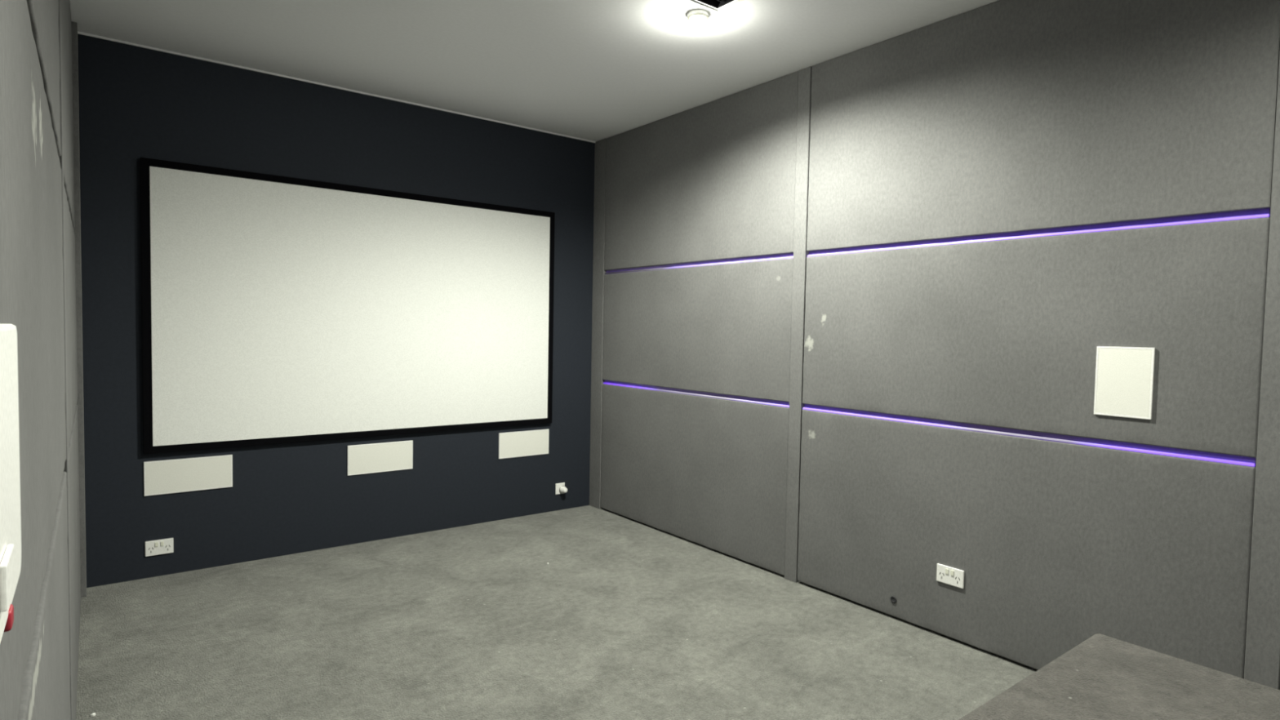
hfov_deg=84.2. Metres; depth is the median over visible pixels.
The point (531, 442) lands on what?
wall speaker
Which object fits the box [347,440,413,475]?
wall speaker
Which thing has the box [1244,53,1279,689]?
batten
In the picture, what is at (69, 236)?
acoustic panel
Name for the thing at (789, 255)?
light strip
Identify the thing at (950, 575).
power outlet
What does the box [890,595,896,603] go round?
cable grommet
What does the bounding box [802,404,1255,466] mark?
light strip
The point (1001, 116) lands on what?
acoustic panel
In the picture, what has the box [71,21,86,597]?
batten
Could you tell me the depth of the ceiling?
3.42 m
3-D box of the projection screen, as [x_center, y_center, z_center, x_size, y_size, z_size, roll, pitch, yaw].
[-1.569,-0.281,4.307,2.392,1.493,0.028,-1,3,-38]
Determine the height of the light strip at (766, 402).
0.029 m
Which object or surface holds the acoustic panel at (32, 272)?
attached to the wall
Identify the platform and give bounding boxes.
[958,633,1279,719]
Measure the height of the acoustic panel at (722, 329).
0.766 m
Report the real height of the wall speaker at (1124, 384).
0.252 m
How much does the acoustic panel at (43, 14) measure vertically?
0.948 m
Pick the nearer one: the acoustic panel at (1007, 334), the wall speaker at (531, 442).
the acoustic panel at (1007, 334)
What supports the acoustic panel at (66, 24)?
attached to the wall
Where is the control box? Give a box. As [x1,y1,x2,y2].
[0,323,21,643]
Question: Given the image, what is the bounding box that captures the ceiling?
[70,0,999,141]
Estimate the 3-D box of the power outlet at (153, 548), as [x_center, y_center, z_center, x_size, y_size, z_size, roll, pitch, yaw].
[-2.495,0.972,3.675,0.122,0.078,0.012,-1,3,-38]
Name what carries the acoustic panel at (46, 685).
attached to the wall
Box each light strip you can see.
[603,380,789,407]
[604,253,793,274]
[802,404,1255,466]
[807,208,1270,257]
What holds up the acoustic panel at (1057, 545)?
attached to the wall
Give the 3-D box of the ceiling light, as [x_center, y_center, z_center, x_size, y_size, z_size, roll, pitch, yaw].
[0.251,-1.465,3.070,0.092,0.069,0.092,-1,3,-38]
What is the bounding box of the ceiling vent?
[684,0,744,13]
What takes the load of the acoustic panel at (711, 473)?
attached to the wall
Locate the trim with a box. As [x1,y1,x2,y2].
[77,31,595,142]
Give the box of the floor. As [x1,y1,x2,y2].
[75,505,1037,719]
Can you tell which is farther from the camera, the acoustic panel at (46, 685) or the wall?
the wall
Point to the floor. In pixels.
(626, 618)
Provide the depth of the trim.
4.00 m
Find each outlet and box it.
[145,537,173,556]
[555,482,567,494]
[936,563,964,588]
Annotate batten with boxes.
[58,0,72,719]
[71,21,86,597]
[589,137,606,509]
[784,66,812,582]
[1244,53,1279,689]
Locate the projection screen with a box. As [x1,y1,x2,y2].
[140,157,555,454]
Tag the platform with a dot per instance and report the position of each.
(1103, 677)
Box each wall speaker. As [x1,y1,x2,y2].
[143,454,232,496]
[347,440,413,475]
[498,429,548,458]
[1093,346,1155,419]
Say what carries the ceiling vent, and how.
in the ceiling
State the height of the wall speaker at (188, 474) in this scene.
0.176 m
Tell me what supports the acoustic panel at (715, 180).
attached to the wall
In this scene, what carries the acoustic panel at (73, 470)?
attached to the wall
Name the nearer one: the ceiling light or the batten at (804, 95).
the ceiling light
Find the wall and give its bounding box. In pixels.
[77,34,595,587]
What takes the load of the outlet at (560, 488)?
attached to the wall
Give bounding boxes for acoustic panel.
[0,0,66,719]
[17,471,71,719]
[26,0,61,156]
[60,0,75,227]
[63,182,77,444]
[68,404,80,719]
[600,383,789,575]
[602,257,793,402]
[604,71,798,270]
[797,409,1255,678]
[802,217,1270,457]
[806,0,1279,251]
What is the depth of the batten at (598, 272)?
5.20 m
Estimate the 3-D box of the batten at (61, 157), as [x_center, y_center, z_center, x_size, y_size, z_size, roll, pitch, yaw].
[-1.558,-0.130,1.890,0.038,2.699,0.081,-1,3,-38]
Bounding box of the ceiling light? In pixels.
[687,9,708,31]
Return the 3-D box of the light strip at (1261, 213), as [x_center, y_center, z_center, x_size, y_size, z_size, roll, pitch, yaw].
[1.435,-0.509,2.966,0.015,0.029,1.830,-1,3,-38]

